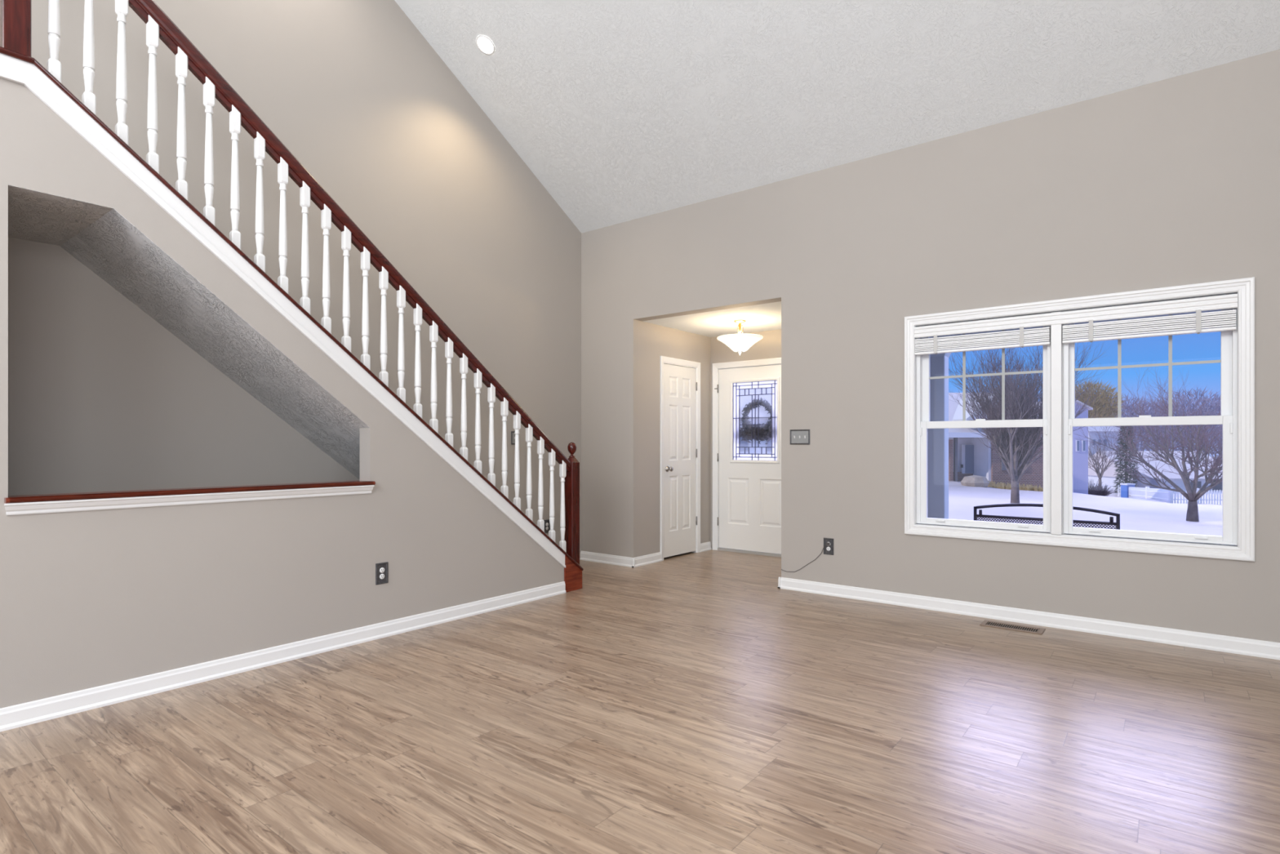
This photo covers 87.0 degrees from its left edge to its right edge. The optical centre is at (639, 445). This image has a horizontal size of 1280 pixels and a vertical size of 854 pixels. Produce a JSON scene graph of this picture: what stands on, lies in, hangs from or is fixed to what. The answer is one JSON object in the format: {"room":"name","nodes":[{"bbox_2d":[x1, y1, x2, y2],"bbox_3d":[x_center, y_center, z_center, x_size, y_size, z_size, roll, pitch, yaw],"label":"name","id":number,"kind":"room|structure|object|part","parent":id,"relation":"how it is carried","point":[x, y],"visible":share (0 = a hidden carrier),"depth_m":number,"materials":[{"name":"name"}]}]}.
{"room":"empty living room","nodes":[
{"label":"empty living room","id":0,"kind":"room"},
{"bbox_2d":[8,184,369,479],"bbox_3d":[-3.119,0.008,3.082,0.970,2.384,7.013,0,0,38],"label":"ceiling","id":1,"kind":"structure","parent":0,"point":[99,237],"depth_m":3.78,"materials":[{"name":"white paint"}]},
{"bbox_2d":[0,77,564,708],"bbox_3d":[-2.804,-0.222,2.793,0.120,2.844,6.945,0,0,38],"label":"wall","id":2,"kind":"structure","parent":0,"point":[89,598],"depth_m":3.45,"materials":[{"name":"beige paint"}]},
{"bbox_2d":[4,480,375,515],"bbox_3d":[-2.208,0.260,3.534,0.168,0.075,1.677,0,0,38],"label":"ledge","id":3,"kind":"object","parent":2,"relation":"attached to","point":[81,501],"visible":0.97,"depth_m":3.31,"materials":[{"name":"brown wood"}]},
{"bbox_2d":[0,53,565,567],"bbox_3d":[-2.749,-0.326,2.750,0.020,2.645,6.945,0,0,38],"label":"trim","id":4,"kind":"structure","parent":2,"relation":"attached to","point":[13,69],"depth_m":3.53,"materials":[{"name":"white paint"}]},
{"bbox_2d":[0,581,565,731],"bbox_3d":[-2.749,1.154,2.750,0.022,0.092,6.945,0,0,38],"label":"baseboard","id":5,"kind":"structure","parent":2,"relation":"attached to","point":[29,713],"depth_m":3.56,"materials":[{"name":"white paint"}]},
{"bbox_2d":[375,561,388,584],"bbox_3d":[-1.612,0.801,4.215,0.007,0.132,0.084,0,0,38],"label":"wall outlet","id":6,"kind":"object","parent":2,"relation":"attached to","point":[382,568],"visible":1,"depth_m":4.21,"materials":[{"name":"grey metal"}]},
{"bbox_2d":[379,573,384,578],"bbox_3d":[-1.612,0.821,4.215,0.007,0.033,0.033,0,0,38],"label":"receptacle","id":7,"kind":"object","parent":6,"relation":"attached to","point":[381,575],"depth_m":4.21,"materials":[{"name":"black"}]},
{"bbox_2d":[379,567,384,573],"bbox_3d":[-1.612,0.781,4.215,0.007,0.033,0.033,0,0,38],"label":"receptacle","id":8,"kind":"object","parent":6,"relation":"attached to","point":[381,569],"depth_m":4.21,"materials":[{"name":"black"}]},
{"bbox_2d":[8,0,581,558],"bbox_3d":[-3.197,-1.507,3.890,0.150,5.414,8.190,0,0,38],"label":"wall","id":9,"kind":"structure","parent":0,"point":[103,397],"depth_m":4.79,"materials":[{"name":"beige paint"}]},
{"bbox_2d":[511,431,515,444],"bbox_3d":[-1.177,-0.068,6.340,0.014,0.124,0.078,0,0,38],"label":"light switch","id":10,"kind":"object","parent":9,"relation":"attached to","point":[513,434],"visible":0.7,"depth_m":6.33,"materials":[{"name":"grey metal"}]},
{"bbox_3d":[-1.181,-0.068,6.343,0.004,0.100,0.054,0,0,38],"label":"plate","id":11,"kind":"part","parent":10,"relation":"part of","materials":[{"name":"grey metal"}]},
{"bbox_2d":[543,519,550,533],"bbox_3d":[-0.920,0.804,6.675,0.007,0.132,0.084,0,0,38],"label":"wall outlet","id":12,"kind":"object","parent":9,"relation":"attached to","point":[547,526],"visible":0.94,"depth_m":6.67,"materials":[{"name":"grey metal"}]},
{"bbox_2d":[579,551,635,567],"bbox_3d":[-0.338,1.154,6.839,0.720,0.092,0.022,0,0,38],"label":"baseboard","id":13,"kind":"structure","parent":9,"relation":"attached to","point":[586,556],"depth_m":6.83,"materials":[{"name":"white paint"}]},
{"bbox_2d":[0,549,1279,853],"bbox_3d":[0.210,1.260,2.127,7.390,0.120,9.910,0,0,38],"label":"floor","id":14,"kind":"structure","parent":0,"point":[689,703],"depth_m":2.76,"materials":[{"name":"brown wood"}]},
{"bbox_2d":[979,619,1045,634],"bbox_3d":[2.453,1.198,4.444,0.360,0.005,0.156,0,0,38],"label":"floor vent","id":15,"kind":"object","parent":14,"relation":"in","point":[985,623],"visible":1,"depth_m":4.44,"materials":[{"name":"brown"}]},
{"bbox_3d":[-3.154,-0.155,3.134,0.850,2.709,7.050,0,0,38],"label":"staircase","id":16,"kind":"structure","parent":14,"relation":"on","visible":0},
{"bbox_2d":[0,0,583,592],"bbox_3d":[-2.736,-0.887,2.869,0.165,4.174,7.150,0,0,38],"label":"stair railing","id":17,"kind":"object","parent":16,"relation":"on","point":[15,15],"visible":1,"depth_m":3.88,"materials":[{"name":"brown wood"}]},
{"bbox_3d":[-2.706,-2.249,2.919,0.093,1.202,0.093,0,0,38],"label":"newel post","id":18,"kind":"part","parent":17,"relation":"part of","materials":[{"name":"brown wood"}]},
{"bbox_3d":[-1.638,-1.176,4.285,0.068,2.739,3.383,0,0,38],"label":"handrail","id":19,"kind":"part","parent":17,"relation":"part of","materials":[{"name":"brown wood"}]},
{"bbox_3d":[-0.569,0.579,5.652,0.093,0.958,0.093,0,0,38],"label":"newel post","id":20,"kind":"part","parent":17,"relation":"part of","materials":[{"name":"brown wood"}]},
{"bbox_2d":[641,320,711,555],"bbox_3d":[0.362,-0.020,7.302,0.140,2.440,1.290,0,0,38],"label":"wall","id":21,"kind":"structure","parent":0,"point":[657,340],"depth_m":6.97,"materials":[{"name":"beige paint"}]},
{"bbox_2d":[631,551,662,567],"bbox_3d":[0.074,1.154,6.801,0.022,0.092,0.470,0,0,38],"label":"baseboard","id":22,"kind":"structure","parent":21,"relation":"attached to","point":[656,557],"depth_m":6.79,"materials":[{"name":"white paint"}]},
{"bbox_2d":[660,355,700,560],"bbox_3d":[0.408,0.138,7.308,0.205,2.124,0.744,0,0,38],"label":"door","id":23,"kind":"structure","parent":21,"relation":"in","point":[680,379],"depth_m":7.29,"materials":[{"name":"white paint"}]},
{"bbox_3d":[0.313,0.250,7.075,0.069,0.060,0.060,0,0,38],"label":"knob","id":24,"kind":"part","parent":23,"relation":"part of","materials":[{"name":"silver metal"}]},
{"bbox_2d":[700,541,711,551],"bbox_3d":[0.746,1.154,7.660,0.022,0.092,0.223,0,0,38],"label":"baseboard","id":25,"kind":"structure","parent":21,"relation":"attached to","point":[705,546],"depth_m":7.66,"materials":[{"name":"white paint"}]},
{"bbox_2d":[642,301,781,337],"bbox_3d":[1.092,-1.320,6.820,1.883,0.160,1.430,0,0,38],"label":"ceiling","id":26,"kind":"structure","parent":0,"point":[763,317],"depth_m":6.75,"materials":[{"name":"white paint"}]},
{"bbox_2d":[716,319,763,355],"bbox_3d":[0.995,-1.065,6.712,0.458,0.349,0.458,0,0,38],"label":"ceiling light","id":27,"kind":"object","parent":26,"relation":"hanging from","point":[739,343],"visible":1,"depth_m":6.61,"materials":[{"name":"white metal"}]},
{"bbox_3d":[0.995,-1.002,6.712,0.458,0.143,0.458,0,0,38],"label":"lamp shade","id":28,"kind":"part","parent":27,"relation":"part of","materials":[{"name":"white glass"}]},
{"bbox_3d":[0.992,-1.076,6.706,0.066,0.272,0.062,0,0,38],"label":"stem","id":29,"kind":"part","parent":27,"relation":"part of","materials":[{"name":"gold metal"}]},
{"bbox_2d":[711,328,781,549],"bbox_3d":[1.490,-0.020,7.328,1.883,2.440,0.140,0,0,38],"label":"wall","id":30,"kind":"structure","parent":0,"point":[770,346],"depth_m":7.50,"materials":[{"name":"beige paint"}]},
{"bbox_2d":[712,357,781,557],"bbox_3d":[1.290,0.132,7.472,1.049,2.136,0.160,0,0,38],"label":"door","id":31,"kind":"structure","parent":30,"relation":"in","point":[747,487],"depth_m":7.53,"materials":[{"name":"white paint"}]},
{"bbox_3d":[1.259,-0.267,7.432,0.618,0.933,0.015,0,0,38],"label":"glass frame","id":32,"kind":"part","parent":31,"relation":"part of","materials":[{"name":"white paint"}]},
{"bbox_2d":[739,397,771,444],"bbox_3d":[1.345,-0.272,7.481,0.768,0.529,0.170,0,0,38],"label":"wreath","id":33,"kind":"object","parent":31,"relation":"hanging from","point":[765,431],"visible":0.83,"depth_m":7.50,"materials":[{"name":"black plant"}]},
{"bbox_2d":[739,387,771,454],"bbox_3d":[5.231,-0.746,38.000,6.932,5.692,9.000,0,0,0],"label":"window pane","id":34,"kind":"structure","parent":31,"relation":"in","point":[744,400],"depth_m":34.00,"materials":[{"name":"clear glass"}]},
{"bbox_3d":[5.199,-0.189,33.930,0.441,0.882,0.020,0,0,0],"label":"pane","id":35,"kind":"part","parent":34,"relation":"part of","materials":[{"name":"clear glass"}]},
{"bbox_3d":[6.617,-0.189,33.930,0.441,0.882,0.020,0,0,0],"label":"pane","id":36,"kind":"part","parent":34,"relation":"part of","materials":[{"name":"clear glass"}]},
{"bbox_2d":[394,0,1279,233],"bbox_3d":[-0.270,-3.299,1.595,7.490,2.329,8.480,0,0,38],"label":"ceiling","id":37,"kind":"structure","parent":0,"point":[622,110],"depth_m":4.92,"materials":[{"name":"white paint"}]},
{"bbox_2d":[475,35,494,54],"bbox_3d":[-1.248,-3.229,5.446,0.163,0.087,0.140,0,0,43],"label":"recessed light","id":38,"kind":"object","parent":37,"relation":"in","point":[484,43],"visible":1,"depth_m":5.44,"materials":[{"name":"white paint"}]},
{"bbox_2d":[581,48,1279,642],"bbox_3d":[2.280,-0.510,4.895,7.240,3.420,0.140,0,0,38],"label":"wall","id":39,"kind":"structure","parent":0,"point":[1174,181],"depth_m":4.85,"materials":[{"name":"beige paint"}]},
{"bbox_2d":[790,429,809,444],"bbox_3d":[1.315,-0.067,5.552,0.174,0.124,0.014,0,0,38],"label":"light switch","id":40,"kind":"object","parent":39,"relation":"attached to","point":[797,436],"visible":1,"depth_m":5.55,"materials":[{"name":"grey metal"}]},
{"bbox_2d":[781,542,830,572],"bbox_3d":[1.347,0.917,5.519,0.426,0.277,0.018,0,0,39],"label":"power cord","id":41,"kind":"object","parent":39,"relation":"attached to","point":[827,543],"visible":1,"depth_m":5.44,"materials":[{"name":"grey plastic"}]},
{"bbox_2d":[823,537,833,555],"bbox_3d":[1.510,0.811,5.403,0.084,0.132,0.007,0,0,38],"label":"wall outlet","id":42,"kind":"object","parent":39,"relation":"attached to","point":[828,549],"visible":1,"depth_m":5.40,"materials":[{"name":"grey metal"}]},
{"bbox_2d":[915,326,1050,355],"bbox_3d":[2.381,-0.761,4.735,0.859,0.202,0.054,0,0,38],"label":"window blind","id":43,"kind":"object","parent":39,"relation":"attached to","point":[1022,338],"visible":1,"depth_m":4.70,"materials":[{"name":"grey plastic"}]},
{"bbox_3d":[2.382,-0.675,4.736,0.859,0.017,0.049,0,0,38],"label":"rail","id":44,"kind":"part","parent":43,"relation":"part of","materials":[{"name":"white plastic"}]},
{"bbox_2d":[777,577,1279,659],"bbox_3d":[3.122,1.154,4.133,4.975,0.092,0.022,0,0,38],"label":"baseboard","id":45,"kind":"structure","parent":39,"relation":"attached to","point":[1236,645],"depth_m":4.43,"materials":[{"name":"white paint"}]},
{"bbox_2d":[904,276,1254,561],"bbox_3d":[2.779,-0.146,4.490,1.936,1.617,0.162,0,0,38],"label":"window","id":46,"kind":"structure","parent":39,"relation":"attached to","point":[1237,417],"depth_m":4.42,"materials":[{"name":"white paint"}]},
{"bbox_3d":[2.425,-0.146,4.794,0.861,1.457,0.090,0,0,38],"label":"frame","id":47,"kind":"part","parent":46,"relation":"part of","materials":[{"name":"white plastic"}]},
{"bbox_3d":[2.416,0.197,4.776,0.817,0.741,0.034,0,0,38],"label":"sash","id":48,"kind":"part","parent":46,"relation":"part of","materials":[{"name":"white plastic"}]},
{"bbox_3d":[2.439,-0.494,4.806,0.817,0.728,0.034,0,0,38],"label":"sash","id":49,"kind":"part","parent":46,"relation":"part of","materials":[{"name":"white plastic"}]},
{"bbox_2d":[928,329,1043,420],"bbox_3d":[2.443,-0.499,4.795,0.732,0.646,0.006,0,0,38],"label":"grille","id":50,"kind":"object","parent":46,"relation":"attached to","point":[1003,373],"depth_m":4.80,"materials":[{"name":"grey plastic"}]},
{"bbox_2d":[914,293,1237,337],"bbox_3d":[2.736,-0.832,4.437,1.792,0.080,0.017,0,0,38],"label":"blind valance","id":51,"kind":"object","parent":46,"relation":"attached to","point":[1224,301],"visible":1,"depth_m":4.33,"materials":[{"name":"white paint"}]},
{"bbox_2d":[1074,314,1221,417],"bbox_3d":[3.162,-0.499,4.232,0.733,0.646,0.006,0,0,38],"label":"grille","id":52,"kind":"object","parent":46,"relation":"attached to","point":[1170,363],"depth_m":4.20,"materials":[{"name":"grey plastic"}]},
{"bbox_3d":[3.151,0.197,4.201,0.816,0.741,0.034,0,0,38],"label":"sash","id":53,"kind":"part","parent":46,"relation":"part of","materials":[{"name":"white plastic"}]},
{"bbox_3d":[3.174,-0.494,4.231,0.816,0.728,0.034,0,0,38],"label":"sash","id":54,"kind":"part","parent":46,"relation":"part of","materials":[{"name":"white plastic"}]},
{"bbox_3d":[3.160,-0.146,4.219,0.860,1.457,0.090,0,0,38],"label":"frame","id":55,"kind":"part","parent":46,"relation":"part of","materials":[{"name":"white plastic"}]},
{"bbox_2d":[1062,309,1236,343],"bbox_3d":[3.111,-0.761,4.164,0.855,0.202,0.054,0,0,38],"label":"window blind","id":56,"kind":"object","parent":39,"relation":"attached to","point":[1198,322],"visible":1,"depth_m":4.13,"materials":[{"name":"grey plastic"}]},
{"bbox_3d":[3.112,-0.675,4.165,0.855,0.017,0.049,0,0,38],"label":"rail","id":57,"kind":"part","parent":56,"relation":"part of","materials":[{"name":"white plastic"}]},
{"label":"outside","id":58,"kind":"structure","parent":0,"visible":0},
{"bbox_2d":[948,480,1222,536],"bbox_3d":[37.500,3.001,62.000,125.000,3.251,116.000,0,0,0],"label":"ground","id":59,"kind":"structure","parent":58,"point":[1143,514],"depth_m":21.13,"materials":[{"name":"white snow"}]},
{"bbox_2d":[960,475,989,487],"bbox_3d":[13.922,1.520,27.990,1.067,0.550,1.083,0,0,38],"label":"boulder","id":60,"kind":"object","parent":59,"relation":"on","point":[973,480],"visible":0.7,"depth_m":27.63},
{"bbox_2d":[948,392,1043,488],"bbox_3d":[15.069,-0.066,33.950,7.563,5.131,8.900,0,0,0],"label":"neighbor house","id":61,"kind":"structure","parent":59,"relation":"on","point":[967,454],"depth_m":30.01,"materials":[{"name":"white"}]},
{"bbox_3d":[14.041,0.933,30.000,0.111,2.534,0.160,0,0,0],"label":"porch post","id":62,"kind":"part","parent":61,"relation":"part of","materials":[{"name":"grey wood"}]},
{"bbox_3d":[15.485,0.649,31.365,0.722,1.321,0.070,0,0,0],"label":"blue shutter panel","id":63,"kind":"part","parent":61,"relation":"part of","materials":[{"name":"blue wood"}]},
{"bbox_2d":[987,480,1043,491],"bbox_3d":[15.962,1.757,29.025,2.526,0.536,1.247,0,0,0],"label":"dry grass","id":64,"kind":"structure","parent":59,"relation":"on","point":[1002,486],"depth_m":28.50,"materials":[{"name":"beige plant"}]},
{"bbox_2d":[948,342,1107,503],"bbox_3d":[11.374,-0.874,20.322,4.477,5.722,4.341,0,0,-12],"label":"bare tree","id":65,"kind":"object","parent":59,"relation":"on","point":[1014,446],"visible":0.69,"depth_m":19.76,"materials":[{"name":"grey plant"}]},
{"bbox_2d":[1037,400,1093,493],"bbox_3d":[23.541,0.614,40.950,2.229,6.372,8.500,0,0,0],"label":"house","id":66,"kind":"structure","parent":59,"relation":"on","point":[1080,451],"depth_m":37.00,"materials":[{"name":"grey"}]},
{"bbox_3d":[24.004,0.034,36.940,0.112,0.549,0.020,0,0,0],"label":"pane","id":67,"kind":"part","parent":66,"relation":"part of","materials":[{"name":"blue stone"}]},
{"bbox_2d":[1088,478,1111,495],"bbox_3d":[30.933,2.905,45.936,2.213,1.264,2.009,0,0,-18],"label":"bare shrub","id":68,"kind":"object","parent":59,"relation":"on","point":[1093,483],"visible":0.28,"depth_m":45.90,"materials":[{"name":"plant"}]},
{"bbox_2d":[1075,376,1124,417],"bbox_3d":[46.569,-1.489,69.987,6.619,11.381,6.532,0,0,38],"label":"willow tree","id":69,"kind":"object","parent":59,"relation":"on","point":[1104,399],"visible":0.56,"depth_m":68.63,"materials":[{"name":"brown plant"}]},
{"bbox_2d":[1088,484,1117,496],"bbox_3d":[30.079,2.947,43.989,1.689,0.919,1.657,0,0,-32],"label":"bare shrub","id":70,"kind":"object","parent":59,"relation":"on","point":[1104,491],"visible":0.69,"depth_m":43.84,"materials":[{"name":"plant"}]},
{"bbox_2d":[1088,426,1124,457],"bbox_3d":[42.923,1.051,65.250,3.563,6.698,8.300,0,0,0],"label":"house","id":71,"kind":"structure","parent":59,"relation":"on","point":[1095,437],"depth_m":62.00,"materials":[{"name":"grey"}]},
{"bbox_2d":[1088,435,1128,488],"bbox_3d":[35.583,1.530,52.063,3.873,5.162,2.966,0,0,25],"label":"bare tree","id":72,"kind":"object","parent":59,"relation":"on","point":[1100,475],"visible":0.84,"depth_m":51.96,"materials":[{"name":"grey plant"}]},
{"bbox_2d":[1112,426,1139,493],"bbox_3d":[36.043,1.093,49.998,1.728,5.847,1.734,0,0,38],"label":"evergreen tree","id":73,"kind":"object","parent":59,"relation":"on","point":[1120,475],"visible":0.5,"depth_m":49.91,"materials":[{"name":"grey plant"}]},
{"bbox_2d":[1120,483,1135,497],"bbox_3d":[34.721,3.259,48.000,0.740,1.060,0.560,0,0,-11],"label":"utility box","id":74,"kind":"object","parent":59,"relation":"on","point":[1124,486],"visible":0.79,"depth_m":47.81,"materials":[{"name":"blue"}]},
{"bbox_3d":[34.721,2.784,48.000,0.740,0.110,0.560,0,0,-11],"label":"lid","id":75,"kind":"part","parent":74,"relation":"part of","materials":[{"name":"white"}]},
{"bbox_2d":[1088,393,1172,450],"bbox_3d":[60.866,-1.162,84.866,10.621,11.162,10.564,0,0,38],"label":"tree","id":76,"kind":"object","parent":59,"relation":"on","point":[1126,406],"visible":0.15,"depth_m":82.92,"materials":[{"name":"grey plant"}]},
{"bbox_2d":[1075,362,1222,521],"bbox_3d":[16.158,-0.115,19.970,6.178,4.907,5.343,0,0,-11],"label":"bare tree","id":77,"kind":"object","parent":59,"relation":"on","point":[1192,514],"visible":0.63,"depth_m":19.92,"materials":[{"name":"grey plant"}]},
{"bbox_2d":[1133,470,1172,488],"bbox_3d":[38.713,2.996,50.989,0.206,1.988,6.314,0,0,16],"label":"fence","id":78,"kind":"object","parent":59,"relation":"on","point":[1153,482],"visible":0.29,"depth_m":51.56,"materials":[{"name":"grey"}]},
{"bbox_2d":[1088,450,1222,492],"bbox_3d":[43.841,2.350,57.800,8.808,3.700,8.400,0,0,0],"label":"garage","id":79,"kind":"structure","parent":59,"relation":"on","point":[1108,477],"depth_m":55.82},
{"bbox_2d":[1088,483,1222,504],"bbox_3d":[35.423,3.342,46.530,3.930,1.802,18.897,0,0,21],"label":"picket fence","id":80,"kind":"object","parent":59,"relation":"on","point":[1162,495],"visible":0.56,"depth_m":40.58,"materials":[{"name":"white"}]},
{"bbox_3d":[36.306,3.632,53.028,0.084,1.221,6.190,0,0,14],"label":"picket panel","id":81,"kind":"part","parent":80,"relation":"part of","materials":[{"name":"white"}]},
{"bbox_3d":[34.335,3.444,47.027,0.088,1.306,6.476,0,0,22],"label":"picket panel","id":82,"kind":"part","parent":80,"relation":"part of","materials":[{"name":"white"}]},
{"bbox_3d":[33.112,3.288,44.000,0.160,1.160,0.160,0,0,0],"label":"fence post","id":83,"kind":"part","parent":80,"relation":"part of","materials":[{"name":"white"}]},
{"bbox_3d":[31.712,3.194,41.276,0.090,1.341,6.183,0,0,27],"label":"picket panel","id":84,"kind":"part","parent":80,"relation":"part of","materials":[{"name":"white"}]},
{"bbox_3d":[30.293,3.021,38.500,0.160,1.160,0.160,0,0,0],"label":"fence post","id":85,"kind":"part","parent":80,"relation":"part of","materials":[{"name":"white"}]},
{"bbox_3d":[31.043,3.069,38.526,1.499,1.096,0.077,0,0,0],"label":"picket panel","id":86,"kind":"part","parent":80,"relation":"part of","materials":[{"name":"white"}]},
{"bbox_3d":[33.041,3.087,38.526,2.498,1.097,0.077,0,0,0],"label":"picket panel","id":87,"kind":"part","parent":80,"relation":"part of","materials":[{"name":"white"}]},
{"bbox_2d":[1122,395,1198,450],"bbox_3d":[85.785,-1.906,112.106,12.499,12.954,11.703,0,0,38],"label":"tree","id":88,"kind":"object","parent":59,"relation":"on","point":[1157,449],"visible":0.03,"depth_m":111.75,"materials":[{"name":"grey plant"}]},
{"bbox_2d":[1140,386,1222,454],"bbox_3d":[71.732,-1.741,87.919,11.771,12.541,12.018,0,0,38],"label":"tree","id":89,"kind":"object","parent":59,"relation":"on","point":[1189,402],"visible":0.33,"depth_m":87.03,"materials":[{"name":"grey plant"}]},
{"bbox_2d":[1189,394,1222,454],"bbox_3d":[97.474,-2.254,112.146,13.328,13.703,13.044,0,0,38],"label":"tree","id":90,"kind":"object","parent":59,"relation":"on","point":[1215,394],"visible":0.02,"depth_m":112.68,"materials":[{"name":"grey plant"}]},
{"bbox_3d":[2.830,1.580,5.810,5.900,0.440,1.960,0,0,38],"label":"floor","id":91,"kind":"structure","parent":59,"relation":"on","visible":0},
{"bbox_2d":[927,352,951,518],"bbox_3d":[2.914,0.170,6.607,0.230,2.380,0.230,0,0,38],"label":"porch column","id":92,"kind":"structure","parent":91,"relation":"on","point":[937,438],"depth_m":6.54,"materials":[{"name":"blue"}]},
{"bbox_2d":[929,309,1220,337],"bbox_3d":[3.567,-1.170,5.202,3.990,0.300,1.910,0,0,38],"label":"porch roof","id":93,"kind":"structure","parent":92,"relation":"on","point":[1216,309],"depth_m":5.72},
{"bbox_2d":[973,503,1119,529],"bbox_3d":[3.342,0.914,5.543,1.006,0.893,0.476,0,0,38],"label":"bench","id":94,"kind":"object","parent":91,"relation":"on","point":[980,515],"visible":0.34,"depth_m":5.39,"materials":[{"name":"black metal"}]},
{"bbox_3d":[2.827,0.938,5.679,0.026,0.846,0.056,0,0,38],"label":"leg","id":95,"kind":"part","parent":94,"relation":"part of","materials":[{"name":"black metal"}]},
{"bbox_3d":[3.599,0.938,5.075,0.026,0.846,0.056,0,0,38],"label":"leg","id":96,"kind":"part","parent":94,"relation":"part of","materials":[{"name":"black metal"}]}
]}

